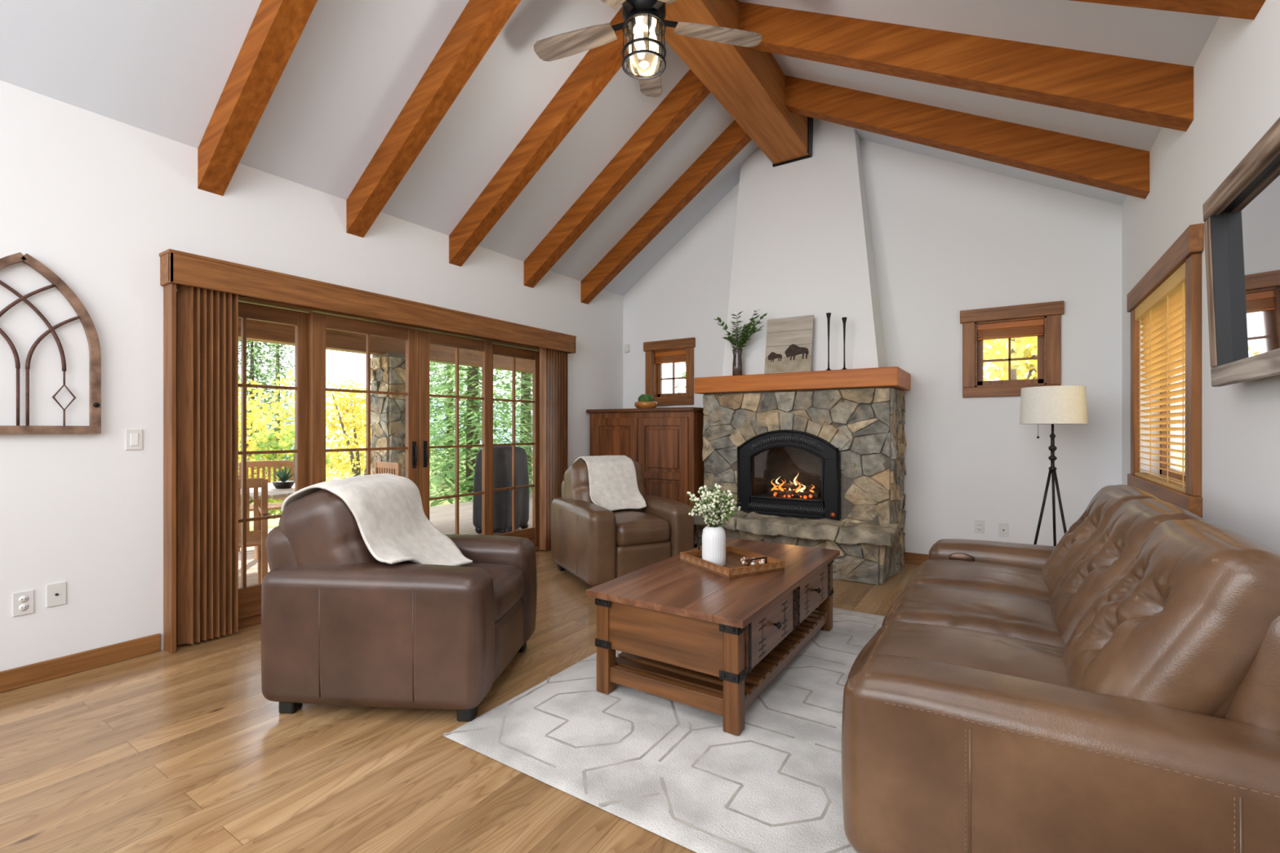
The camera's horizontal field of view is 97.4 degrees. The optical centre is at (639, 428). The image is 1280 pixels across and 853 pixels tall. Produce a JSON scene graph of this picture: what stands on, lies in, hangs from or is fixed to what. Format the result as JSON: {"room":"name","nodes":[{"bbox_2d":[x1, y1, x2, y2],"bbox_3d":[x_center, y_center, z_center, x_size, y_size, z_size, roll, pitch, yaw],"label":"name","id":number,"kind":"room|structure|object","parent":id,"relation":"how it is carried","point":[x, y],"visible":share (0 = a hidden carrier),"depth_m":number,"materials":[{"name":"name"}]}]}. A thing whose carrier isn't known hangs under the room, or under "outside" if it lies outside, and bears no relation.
{"room":"living room","nodes":[
{"label":"living room","id":0,"kind":"room"},
{"bbox_2d":[0,80,622,671],"bbox_3d":[-2.594,-0.240,3.628,0.180,3.020,8.450,0,0,33],"label":"wall","id":1,"kind":"structure","parent":0,"point":[96,199],"depth_m":3.06,"materials":[{"name":"white paint"}]},
{"bbox_2d":[12,589,34,617],"bbox_3d":[-3.039,0.860,2.772,0.013,0.116,0.072,0,0,33],"label":"wall outlet","id":2,"kind":"object","parent":1,"relation":"attached to","point":[23,602],"visible":1,"depth_m":2.77,"materials":[{"name":"white plastic"}]},
{"bbox_2d":[18,595,28,602],"bbox_3d":[-3.036,0.840,2.771,0.004,0.033,0.033,0,0,33],"label":"socket","id":3,"kind":"object","parent":2,"relation":"attached to","point":[21,598],"depth_m":2.77,"materials":[{"name":"white plastic"}]},
{"bbox_2d":[18,604,28,610],"bbox_3d":[-3.036,0.880,2.771,0.004,0.033,0.033,0,0,33],"label":"socket","id":4,"kind":"object","parent":2,"relation":"attached to","point":[21,606],"depth_m":2.77,"materials":[{"name":"white plastic"}]},
{"bbox_2d":[0,252,101,434],"bbox_3d":[-3.022,-0.418,2.755,0.053,0.885,0.561,0,0,33],"label":"wall decor","id":5,"kind":"object","parent":1,"relation":"attached to","point":[95,353],"visible":1,"depth_m":2.85,"materials":[{"name":"brown wood"}]},
{"bbox_2d":[45,581,66,607],"bbox_3d":[-2.975,0.845,2.868,0.016,0.116,0.072,0,0,33],"label":"cable plate","id":6,"kind":"object","parent":1,"relation":"attached to","point":[55,593],"visible":1,"depth_m":2.87,"materials":[{"name":"white plastic"}]},
{"bbox_2d":[0,633,160,693],"bbox_3d":[-2.511,1.220,3.574,0.018,0.100,8.450,0,0,33],"label":"baseboard","id":7,"kind":"structure","parent":1,"relation":"attached to","point":[43,671],"depth_m":2.92,"materials":[{"name":"brown wood"}]},
{"bbox_2d":[125,429,142,449],"bbox_3d":[-2.810,0.060,3.124,0.013,0.116,0.072,0,0,33],"label":"light switch","id":8,"kind":"object","parent":1,"relation":"attached to","point":[134,437],"visible":1,"depth_m":3.12,"materials":[{"name":"white plastic"}]},
{"bbox_2d":[163,283,176,653],"bbox_3d":[-2.686,0.220,3.213,0.120,2.100,0.025,0,0,33],"label":"trim","id":9,"kind":"structure","parent":1,"relation":"attached to","point":[170,290],"depth_m":3.19,"materials":[{"name":"brown wood"}]},
{"bbox_2d":[177,284,238,644],"bbox_3d":[-2.573,0.200,3.356,0.069,2.100,0.283,0,0,33],"label":"vertical blind","id":10,"kind":"object","parent":1,"relation":"attached to","point":[207,320],"visible":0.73,"depth_m":3.35,"materials":[{"name":"brown wood"}]},
{"bbox_2d":[176,291,308,635],"bbox_3d":[-2.601,0.209,3.692,0.044,2.070,0.850,0,0,33],"label":"door","id":11,"kind":"structure","parent":1,"relation":"in","point":[249,597],"depth_m":3.76,"materials":[{"name":"brown wood"}]},
{"bbox_2d":[176,284,540,645],"bbox_3d":[-1.911,0.200,4.669,0.170,2.140,3.300,0,0,33],"label":"door frame","id":12,"kind":"structure","parent":1,"relation":"attached to","point":[255,620],"depth_m":4.09,"materials":[{"name":"brown wood"}]},
{"bbox_2d":[308,311,418,488],"bbox_3d":[-2.079,0.209,4.328,0.084,2.070,0.865,0,0,33],"label":"door","id":13,"kind":"structure","parent":1,"relation":"in","point":[318,322],"depth_m":4.23,"materials":[{"name":"brown wood"}]},
{"bbox_2d":[159,248,576,353],"bbox_3d":[-1.722,-0.912,4.665,0.150,0.185,3.550,0,0,33],"label":"valance","id":14,"kind":"object","parent":1,"relation":"attached to","point":[177,267],"visible":0.94,"depth_m":3.92,"materials":[{"name":"brown wood"}]},
{"bbox_2d":[418,329,493,535],"bbox_3d":[-1.622,0.209,5.030,0.084,2.070,0.800,0,0,33],"label":"door","id":15,"kind":"structure","parent":1,"relation":"in","point":[425,338],"depth_m":5.04,"materials":[{"name":"brown wood"}]},
{"bbox_2d":[493,343,539,546],"bbox_3d":[-1.283,0.209,5.716,0.044,2.070,0.780,0,0,33],"label":"door","id":16,"kind":"structure","parent":1,"relation":"in","point":[532,533],"depth_m":5.93,"materials":[{"name":"brown wood"}]},
{"bbox_2d":[539,346,568,551],"bbox_3d":[-0.902,0.200,5.924,0.085,2.100,0.357,0,0,33],"label":"vertical blind","id":17,"kind":"object","parent":1,"relation":"attached to","point":[553,364],"visible":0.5,"depth_m":5.85,"materials":[{"name":"brown wood"}]},
{"bbox_2d":[0,548,919,852],"bbox_3d":[-0.493,1.320,2.260,5.236,0.100,8.850,0,0,33],"label":"floor","id":18,"kind":"structure","parent":0,"point":[184,750],"depth_m":2.08,"materials":[{"name":"brown wood"}]},
{"bbox_2d":[261,488,537,721],"bbox_3d":[-1.183,0.772,2.884,1.120,0.996,0.956,0,0,5],"label":"armchair","id":19,"kind":"object","parent":18,"relation":"on","point":[341,625],"visible":0.86,"depth_m":2.43,"materials":[{"name":"leather"}]},
{"bbox_2d":[280,473,472,565],"bbox_3d":[-1.314,0.467,2.857,0.895,0.446,0.703,0,0,5],"label":"throw blanket","id":20,"kind":"object","parent":19,"relation":"on","point":[387,509],"visible":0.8,"depth_m":2.79,"materials":[{"name":"white fabric"}]},
{"bbox_2d":[459,562,524,622],"bbox_3d":[-1.004,0.835,2.869,0.760,0.259,0.487,0,0,5],"label":"seat cushion","id":21,"kind":"object","parent":19,"relation":"on","point":[508,578],"depth_m":2.85,"materials":[{"name":"leather"}]},
{"bbox_2d":[551,458,693,587],"bbox_3d":[-0.196,0.772,4.912,0.956,0.996,1.120,0,0,-27],"label":"armchair","id":22,"kind":"object","parent":18,"relation":"on","point":[597,544],"visible":0.83,"depth_m":4.50,"materials":[{"name":"leather"}]},
{"bbox_2d":[573,455,646,511],"bbox_3d":[-0.311,0.471,5.107,0.499,0.453,0.707,0,0,-27],"label":"throw blanket","id":23,"kind":"object","parent":22,"relation":"on","point":[612,479],"visible":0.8,"depth_m":4.92,"materials":[{"name":"white fabric"}]},
{"bbox_2d":[611,510,670,546],"bbox_3d":[-0.114,0.834,4.752,0.487,0.261,0.760,0,0,-27],"label":"seat cushion","id":24,"kind":"object","parent":22,"relation":"on","point":[633,528],"depth_m":4.46,"materials":[{"name":"leather"}]},
{"bbox_2d":[586,407,704,548],"bbox_3d":[0.157,0.525,6.393,1.390,1.490,0.755,0,0,33],"label":"armoire","id":25,"kind":"object","parent":18,"relation":"on","point":[667,442],"visible":0.34,"depth_m":5.95,"materials":[{"name":"brown wood"}]},
{"bbox_2d":[634,394,657,408],"bbox_3d":[0.070,-0.306,6.375,0.270,0.172,0.270,0,0,33],"label":"planter","id":26,"kind":"object","parent":25,"relation":"on","point":[645,401],"visible":0.92,"depth_m":6.29,"materials":[{"name":"orange ceramic"}]},
{"bbox_2d":[634,401,657,408],"bbox_3d":[0.070,-0.263,6.375,0.270,0.085,0.270,0,0,33],"label":"bowl","id":27,"kind":"object","parent":26,"relation":"attached to","point":[637,404],"depth_m":6.27,"materials":[{"name":"orange wood"}]},
{"bbox_2d":[443,607,884,852],"bbox_3d":[0.965,1.263,2.698,2.568,0.013,2.585,0,0,33],"label":"area rug","id":28,"kind":"object","parent":18,"relation":"on","point":[669,769],"visible":0.27,"depth_m":2.20,"materials":[{"name":"white carpet"}]},
{"bbox_2d":[586,537,839,736],"bbox_3d":[0.504,1.012,3.115,0.805,0.488,1.560,0,0,33],"label":"coffee table","id":29,"kind":"object","parent":28,"relation":"on","point":[685,633],"visible":0.91,"depth_m":2.60,"materials":[{"name":"brown wood"}]},
{"bbox_2d":[680,542,784,578],"bbox_3d":[0.509,0.724,3.165,0.382,0.090,0.479,0,0,-29],"label":"serving tray","id":30,"kind":"object","parent":29,"relation":"on","point":[734,567],"visible":0.86,"depth_m":3.06,"materials":[{"name":"brown wood"}]},
{"bbox_2d":[686,483,740,566],"bbox_3d":[0.411,0.532,3.110,0.334,0.448,0.318,0,0,-9],"label":"flower vase","id":31,"kind":"object","parent":30,"relation":"on","point":[713,508],"visible":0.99,"depth_m":3.07,"materials":[{"name":"white ceramic"}]},
{"bbox_2d":[739,556,764,565],"bbox_3d":[0.623,0.744,3.146,0.157,0.022,0.132,0,0,33],"label":"bead strand","id":32,"kind":"object","parent":30,"relation":"on","point":[742,560],"visible":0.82,"depth_m":3.13,"materials":[{"name":"beige"}]},
{"bbox_2d":[841,484,1279,852],"bbox_3d":[1.626,0.767,2.271,1.156,0.980,2.377,0,0,33],"label":"sofa","id":33,"kind":"object","parent":28,"relation":"on","point":[1113,686],"visible":1,"depth_m":1.39,"materials":[{"name":"leather"}]},
{"bbox_2d":[847,621,1070,687],"bbox_3d":[1.138,0.858,1.849,0.800,0.288,0.614,0,0,33],"label":"seat cushion","id":34,"kind":"object","parent":33,"relation":"on","point":[971,648],"depth_m":1.85,"materials":[{"name":"leather"}]},
{"bbox_2d":[881,584,1066,648],"bbox_3d":[1.476,0.857,2.368,0.800,0.290,0.614,0,0,33],"label":"seat cushion","id":35,"kind":"object","parent":33,"relation":"on","point":[1018,616],"depth_m":2.27,"materials":[{"name":"leather"}]},
{"bbox_2d":[904,559,1052,600],"bbox_3d":[1.815,0.858,2.888,0.800,0.288,0.614,0,0,33],"label":"seat cushion","id":36,"kind":"object","parent":33,"relation":"on","point":[1029,578],"depth_m":2.81,"materials":[{"name":"leather"}]},
{"bbox_2d":[1040,484,1160,597],"bbox_3d":[2.181,0.601,2.679,0.464,0.649,0.668,0,0,33],"label":"cushion","id":37,"kind":"object","parent":33,"relation":"on","point":[1055,564],"depth_m":2.58,"materials":[{"name":"leather"}]},
{"bbox_2d":[1049,498,1206,644],"bbox_3d":[1.829,0.602,2.138,0.464,0.648,0.618,0,0,33],"label":"cushion","id":38,"kind":"object","parent":33,"relation":"on","point":[1131,524],"depth_m":2.04,"materials":[{"name":"leather"}]},
{"bbox_2d":[1062,519,1279,718],"bbox_3d":[1.476,0.601,1.598,0.466,0.649,0.668,0,0,33],"label":"cushion","id":39,"kind":"object","parent":33,"relation":"on","point":[1191,624],"depth_m":1.35,"materials":[{"name":"leather"}]},
{"bbox_2d":[693,366,910,585],"bbox_3d":[1.459,0.375,5.377,1.918,1.791,1.096,0,0,33],"label":"fireplace","id":40,"kind":"object","parent":18,"relation":"on","point":[809,459],"visible":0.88,"depth_m":5.10,"materials":[{"name":"stone"}]},
{"bbox_2d":[714,308,767,375],"bbox_3d":[0.998,-0.850,5.570,0.560,0.660,0.255,0,0,33],"label":"vase","id":41,"kind":"object","parent":40,"relation":"on","point":[737,365],"visible":0.98,"depth_m":5.56,"materials":[{"name":"green"}]},
{"bbox_2d":[747,502,826,515],"bbox_3d":[1.357,0.745,5.244,0.742,0.073,0.007,0,0,33],"label":"grille","id":42,"kind":"object","parent":40,"relation":"attached to","point":[787,508],"depth_m":5.23,"materials":[{"name":"grey metal"}]},
{"bbox_2d":[747,434,826,451],"bbox_3d":[1.356,0.130,5.244,0.745,0.161,0.007,0,0,33],"label":"grille","id":43,"kind":"object","parent":40,"relation":"attached to","point":[758,442],"depth_m":5.23,"materials":[{"name":"grey metal"}]},
{"bbox_2d":[764,315,813,373],"bbox_3d":[1.423,-0.795,5.384,0.450,0.554,0.106,0,0,33],"label":"picture","id":44,"kind":"object","parent":40,"relation":"on","point":[789,340],"visible":0.95,"depth_m":5.37,"materials":[{"name":"paint"}]},
{"bbox_2d":[826,312,831,370],"bbox_3d":[1.714,-0.785,5.113,0.084,0.530,0.083,0,0,33],"label":"candlestick","id":45,"kind":"object","parent":40,"relation":"on","point":[828,314],"visible":0.9,"depth_m":5.11,"materials":[{"name":"black metal"}]},
{"bbox_2d":[841,316,846,369],"bbox_3d":[1.830,-0.757,5.037,0.084,0.475,0.083,0,0,33],"label":"candlestick","id":46,"kind":"object","parent":40,"relation":"on","point":[844,319],"visible":0.88,"depth_m":5.03,"materials":[{"name":"black metal"}]},
{"bbox_2d":[1019,385,1087,546],"bbox_3d":[3.080,0.479,4.199,0.410,1.575,0.410,0,0,33],"label":"floor lamp","id":47,"kind":"object","parent":18,"relation":"on","point":[1059,404],"visible":0.98,"depth_m":4.08,"materials":[{"name":"fabric"}]},
{"bbox_2d":[0,0,1219,295],"bbox_3d":[-0.493,-2.388,2.260,5.436,1.823,8.850,0,0,33],"label":"ceiling","id":48,"kind":"structure","parent":0,"point":[162,68],"depth_m":3.60,"materials":[{"name":"white paint"}]},
{"bbox_2d":[197,0,317,195],"bbox_3d":[-1.744,-2.271,2.860,2.084,1.662,0.130,0,0,33],"label":"ceiling beam","id":49,"kind":"structure","parent":48,"relation":"attached to","point":[277,26],"depth_m":3.09,"materials":[{"name":"brown wood"}]},
{"bbox_2d":[346,0,520,237],"bbox_3d":[-1.249,-2.271,3.620,2.084,1.662,0.130,0,0,33],"label":"ceiling beam","id":50,"kind":"structure","parent":48,"relation":"attached to","point":[480,22],"depth_m":3.67,"materials":[{"name":"brown wood"}]},
{"bbox_2d":[448,7,635,266],"bbox_3d":[-0.754,-2.271,4.381,2.084,1.662,0.130,0,0,33],"label":"ceiling beam","id":51,"kind":"structure","parent":48,"relation":"attached to","point":[601,64],"depth_m":4.35,"materials":[{"name":"brown wood"}]},
{"bbox_2d":[524,69,710,288],"bbox_3d":[-0.260,-2.271,5.139,2.084,1.662,0.130,0,0,33],"label":"ceiling beam","id":52,"kind":"structure","parent":48,"relation":"attached to","point":[686,95],"depth_m":5.05,"materials":[{"name":"brown wood"}]},
{"bbox_2d":[581,120,751,304],"bbox_3d":[0.234,-2.271,5.898,2.084,1.662,0.130,0,0,33],"label":"ceiling beam","id":53,"kind":"structure","parent":48,"relation":"attached to","point":[734,138],"depth_m":5.82,"materials":[{"name":"brown wood"}]},
{"bbox_2d":[662,0,813,167],"bbox_3d":[-0.663,-2.910,2.299,0.400,0.440,8.130,0,0,33],"label":"ridge beam","id":54,"kind":"structure","parent":48,"relation":"attached to","point":[749,84],"depth_m":4.47,"materials":[{"name":"brown wood"}]},
{"bbox_2d":[533,0,762,97],"bbox_3d":[-0.014,-2.430,3.353,1.442,0.560,1.425,0,0,33],"label":"ceiling fan","id":55,"kind":"object","parent":54,"relation":"hanging from","point":[644,20],"visible":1,"depth_m":3.44,"materials":[{"name":"wood"}]},
{"bbox_2d":[738,1,1193,131],"bbox_3d":[1.748,-2.316,3.480,2.412,1.591,0.136,0,0,33],"label":"ceiling beam","id":56,"kind":"structure","parent":48,"relation":"attached to","point":[1145,91],"depth_m":3.24,"materials":[{"name":"brown wood"}]},
{"bbox_2d":[785,75,1149,199],"bbox_3d":[2.299,-2.316,4.326,2.412,1.591,0.136,0,0,33],"label":"ceiling beam","id":57,"kind":"structure","parent":48,"relation":"attached to","point":[1121,169],"depth_m":4.13,"materials":[{"name":"brown wood"}]},
{"bbox_2d":[1070,0,1266,19],"bbox_3d":[1.235,-2.316,2.692,2.412,1.591,0.136,0,0,33],"label":"ceiling beam","id":58,"kind":"structure","parent":48,"relation":"attached to","point":[1242,9],"depth_m":2.14,"materials":[{"name":"brown wood"}]},
{"bbox_2d":[680,551,731,576],"bbox_3d":[0.349,0.737,3.076,0.016,0.038,0.460,0,0,-29],"label":"tray side","id":59,"kind":"object","parent":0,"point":[708,566],"depth_m":3.05,"materials":[{"name":"brown wood"}]},
{"bbox_2d":[682,546,731,556],"bbox_3d":[0.402,0.737,3.360,0.350,0.038,0.016,0,0,-29],"label":"tray side","id":60,"kind":"object","parent":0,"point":[698,553],"depth_m":3.32,"materials":[{"name":"brown wood"}]},
{"bbox_2d":[729,560,782,576],"bbox_3d":[0.617,0.737,2.970,0.350,0.038,0.016,0,0,-29],"label":"tray side","id":61,"kind":"object","parent":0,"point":[752,570],"depth_m":2.96,"materials":[{"name":"brown wood"}]},
{"bbox_2d":[731,545,784,568],"bbox_3d":[0.670,0.737,3.253,0.016,0.038,0.460,0,0,-29],"label":"tray side","id":62,"kind":"object","parent":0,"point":[737,551],"depth_m":3.28,"materials":[{"name":"brown wood"}]},
{"bbox_2d":[722,119,887,376],"bbox_3d":[1.628,-1.870,5.634,1.520,2.700,0.520,0,0,33],"label":"wall","id":63,"kind":"structure","parent":0,"point":[803,244],"depth_m":5.49,"materials":[{"name":"white paint"}]},
{"bbox_2d":[622,138,1121,554],"bbox_3d":[1.862,-0.995,5.876,5.196,4.530,0.180,0,0,33],"label":"wall","id":64,"kind":"structure","parent":0,"point":[948,238],"depth_m":5.09,"materials":[{"name":"white paint"}]},
{"bbox_2d":[624,344,629,352],"bbox_3d":[-0.164,-1.010,7.061,0.060,0.100,0.050,0,0,33],"label":"sensor","id":65,"kind":"object","parent":64,"relation":"attached to","point":[626,346],"visible":1,"depth_m":7.04,"materials":[{"name":"white plastic"}]},
{"bbox_2d":[643,337,695,405],"bbox_3d":[0.387,-0.670,6.798,0.700,0.780,0.205,0,0,33],"label":"window","id":66,"kind":"structure","parent":64,"relation":"in","point":[684,351],"depth_m":6.77,"materials":[{"name":"brown wood"}]},
{"bbox_2d":[654,349,685,364],"bbox_3d":[0.380,-0.865,6.787,0.440,0.140,0.050,0,0,33],"label":"raised blind","id":67,"kind":"object","parent":66,"relation":"attached to","point":[668,356],"depth_m":6.77,"materials":[{"name":"brown wood"}]},
{"bbox_2d":[903,551,928,564],"bbox_3d":[1.808,1.220,5.793,4.836,0.100,0.018,0,0,33],"label":"baseboard","id":68,"kind":"structure","parent":64,"relation":"attached to","point":[909,557],"depth_m":5.28,"materials":[{"name":"brown wood"}]},
{"bbox_2d":[974,519,984,533],"bbox_3d":[3.022,0.870,5.008,0.072,0.116,0.013,0,0,33],"label":"wall outlet","id":69,"kind":"object","parent":64,"relation":"attached to","point":[979,524],"visible":1,"depth_m":5.00,"materials":[{"name":"white plastic"}]},
{"bbox_2d":[998,523,1008,537],"bbox_3d":[3.172,0.885,4.908,0.072,0.116,0.016,0,0,33],"label":"cable plate","id":70,"kind":"object","parent":64,"relation":"attached to","point":[1002,527],"visible":1,"depth_m":4.91,"materials":[{"name":"white plastic"}]},
{"bbox_2d":[960,300,1063,397],"bbox_3d":[3.244,-0.670,4.937,0.750,0.780,0.205,0,0,33],"label":"window","id":71,"kind":"structure","parent":64,"relation":"in","point":[1047,329],"depth_m":4.89,"materials":[{"name":"brown wood"}]},
{"bbox_2d":[977,318,1044,340],"bbox_3d":[3.238,-0.865,4.926,0.490,0.140,0.050,0,0,33],"label":"raised blind","id":72,"kind":"object","parent":71,"relation":"attached to","point":[1008,329],"depth_m":4.90,"materials":[{"name":"brown wood"}]},
{"bbox_2d":[1121,0,1279,553],"bbox_3d":[1.609,-0.290,0.891,0.180,3.120,8.450,0,0,33],"label":"wall","id":73,"kind":"structure","parent":0,"point":[1237,70],"depth_m":2.42,"materials":[{"name":"white paint"}]},
{"bbox_2d":[1126,222,1204,518],"bbox_3d":[3.113,-0.270,3.283,0.190,1.380,1.640,0,0,33],"label":"window","id":74,"kind":"structure","parent":73,"relation":"in","point":[1166,300],"depth_m":3.12,"materials":[{"name":"brown wood"}]},
{"bbox_2d":[1134,262,1185,493],"bbox_3d":[3.083,-0.255,3.302,0.080,1.150,1.330,0,0,33],"label":"blind","id":75,"kind":"object","parent":74,"relation":"attached to","point":[1161,308],"depth_m":3.32,"materials":[{"name":"brown wood"}]},
{"bbox_2d":[1202,116,1279,386],"bbox_3d":[1.946,-0.530,1.680,0.120,0.730,1.260,0,0,33],"label":"mirror","id":76,"kind":"object","parent":73,"relation":"attached to","point":[1242,217],"visible":1,"depth_m":1.96,"materials":[{"name":"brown wood"}]},
{"label":"outside","id":77,"kind":"structure","parent":0,"visible":0},
{"bbox_2d":[249,447,1184,530],"bbox_3d":[-1.657,2.777,24.945,90.000,2.363,100.000,0,0,33],"label":"ground","id":78,"kind":"structure","parent":77,"point":[272,523],"depth_m":20.25,"materials":[{"name":"green plant"}]},
{"bbox_2d":[238,339,294,502],"bbox_3d":[-11.337,-0.910,16.486,3.306,6.400,3.241,0,0,33],"label":"conifer","id":79,"kind":"object","parent":78,"relation":"on","point":[254,370],"visible":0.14,"depth_m":16.45,"materials":[{"name":"green plant"}]},
{"bbox_2d":[238,368,329,504],"bbox_3d":[-7.981,0.420,11.248,2.492,3.319,2.560,0,0,33],"label":"aspen","id":80,"kind":"object","parent":78,"relation":"on","point":[258,424],"visible":0.23,"depth_m":11.37,"materials":[{"name":"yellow plant"}]},
{"bbox_2d":[239,342,334,479],"bbox_3d":[-17.135,-1.990,26.776,4.671,9.400,4.682,0,0,33],"label":"conifer","id":81,"kind":"object","parent":78,"relation":"on","point":[277,356],"visible":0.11,"depth_m":26.66,"materials":[{"name":"green plant"}]},
{"bbox_2d":[251,425,331,519],"bbox_3d":[-6.227,0.937,10.146,1.365,2.100,1.201,0,0,33],"label":"shrub","id":82,"kind":"object","parent":78,"relation":"on","point":[256,436],"visible":0.18,"depth_m":10.00,"materials":[{"name":"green plant"}]},
{"bbox_2d":[292,377,371,481],"bbox_3d":[-7.023,0.425,13.840,2.758,3.340,2.746,0,0,33],"label":"aspen","id":83,"kind":"object","parent":78,"relation":"on","point":[354,468],"visible":0.52,"depth_m":13.79,"materials":[{"name":"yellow plant"}]},
{"bbox_2d":[325,382,435,479],"bbox_3d":[-8.419,0.170,17.987,3.419,4.128,2.774,0,0,33],"label":"aspen","id":84,"kind":"object","parent":78,"relation":"on","point":[362,394],"visible":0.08,"depth_m":17.63,"materials":[{"name":"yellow plant"}]},
{"bbox_2d":[357,361,532,506],"bbox_3d":[-3.533,-2.574,11.888,4.614,9.000,4.569,0,0,33],"label":"conifer","id":85,"kind":"object","parent":78,"relation":"on","point":[473,431],"visible":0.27,"depth_m":11.59,"materials":[{"name":"green plant"}]},
{"bbox_2d":[429,362,465,472],"bbox_3d":[-10.540,-2.990,27.824,5.157,11.000,5.222,0,0,33],"label":"conifer","id":86,"kind":"object","parent":78,"relation":"on","point":[432,362],"visible":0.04,"depth_m":27.80,"materials":[{"name":"green plant"}]},
{"bbox_2d":[429,361,493,482],"bbox_3d":[-7.537,-2.460,22.375,4.117,9.500,4.166,0,0,33],"label":"conifer","id":87,"kind":"object","parent":78,"relation":"on","point":[449,405],"visible":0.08,"depth_m":22.10,"materials":[{"name":"green plant"}]},
{"bbox_2d":[430,364,532,497],"bbox_3d":[-3.627,-3.446,17.641,6.227,11.000,6.174,0,0,33],"label":"conifer","id":88,"kind":"object","parent":78,"relation":"on","point":[526,378],"visible":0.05,"depth_m":17.44,"materials":[{"name":"green plant"}]},
{"bbox_2d":[675,362,685,391],"bbox_3d":[1.786,-1.106,11.987,3.648,6.048,3.640,0,0,33],"label":"conifer","id":89,"kind":"object","parent":78,"relation":"on","point":[682,373],"visible":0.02,"depth_m":12.01,"materials":[{"name":"green plant"}]},
{"bbox_2d":[982,336,1037,381],"bbox_3d":[5.124,-0.587,7.811,3.340,4.936,3.387,0,0,33],"label":"aspen","id":90,"kind":"object","parent":78,"relation":"on","point":[1019,349],"visible":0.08,"depth_m":7.24,"materials":[{"name":"yellow plant"}]},
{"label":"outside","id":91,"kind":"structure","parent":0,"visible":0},
{"bbox_2d":[238,401,532,468],"bbox_3d":[-66.205,0.788,93.540,186.896,24.964,313.954,0,0,33],"label":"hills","id":92,"kind":"structure","parent":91,"point":[338,432],"depth_m":154.88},
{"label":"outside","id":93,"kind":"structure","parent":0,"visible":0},
{"bbox_2d":[238,493,532,588],"bbox_3d":[-2.973,1.345,6.709,3.765,0.090,11.000,0,0,33],"label":"deck","id":94,"kind":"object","parent":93,"point":[442,517],"depth_m":7.63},
{"bbox_2d":[238,477,270,584],"bbox_3d":[-3.158,0.835,4.276,0.550,0.930,0.520,0,0,-37],"label":"patio chair","id":95,"kind":"object","parent":94,"relation":"on","point":[256,537],"visible":0.32,"depth_m":4.20,"materials":[{"name":"brown wood"}]},
{"bbox_2d":[238,460,293,551],"bbox_3d":[-4.173,0.835,6.273,0.550,0.930,0.520,0,0,-32],"label":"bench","id":96,"kind":"object","parent":94,"relation":"on","point":[268,464],"visible":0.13,"depth_m":6.46,"materials":[{"name":"brown wood"}]},
{"bbox_2d":[249,482,294,559],"bbox_3d":[-3.647,0.925,5.120,1.500,0.750,1.110,0,0,33],"label":"patio table","id":97,"kind":"object","parent":94,"relation":"on","point":[273,493],"visible":0.05,"depth_m":4.96,"materials":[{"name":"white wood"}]},
{"bbox_2d":[268,466,294,488],"bbox_3d":[-3.301,0.450,5.193,0.236,0.200,0.229,0,0,-29],"label":"potted succulent","id":98,"kind":"object","parent":97,"relation":"on","point":[282,483],"visible":0.97,"depth_m":5.17,"materials":[{"name":"green plant"}]},
{"bbox_2d":[272,480,294,488],"bbox_3d":[-3.296,0.520,5.201,0.180,0.060,0.177,0,0,33],"label":"pot","id":99,"kind":"object","parent":98,"relation":"attached to","point":[280,484],"depth_m":5.15,"materials":[{"name":"ceramic"}]},
{"bbox_2d":[370,352,405,477],"bbox_3d":[-3.154,0.190,7.185,0.438,2.261,0.426,0,0,33],"label":"stone pillar","id":100,"kind":"structure","parent":94,"relation":"on","point":[388,371],"depth_m":7.06,"materials":[{"name":"beige stone"}]},
{"bbox_2d":[238,317,532,373],"bbox_3d":[-2.622,-1.330,6.182,2.660,0.800,11.500,0,0,33],"label":"roof","id":101,"kind":"structure","parent":100,"relation":"on","point":[256,331],"depth_m":6.87,"materials":[{"name":"brown wood"}]},
{"bbox_2d":[374,461,401,476],"bbox_3d":[-2.936,0.835,6.029,0.550,0.930,0.520,0,0,38],"label":"patio chair","id":102,"kind":"object","parent":94,"relation":"on","point":[395,468],"visible":0.14,"depth_m":6.19,"materials":[{"name":"brown wood"}]},
{"bbox_2d":[472,445,529,533],"bbox_3d":[-1.743,0.755,7.127,0.553,1.090,0.654,0,0,23],"label":"covered grill","id":103,"kind":"object","parent":94,"relation":"on","point":[502,455],"visible":0.78,"depth_m":6.89,"materials":[{"name":"fabric"}]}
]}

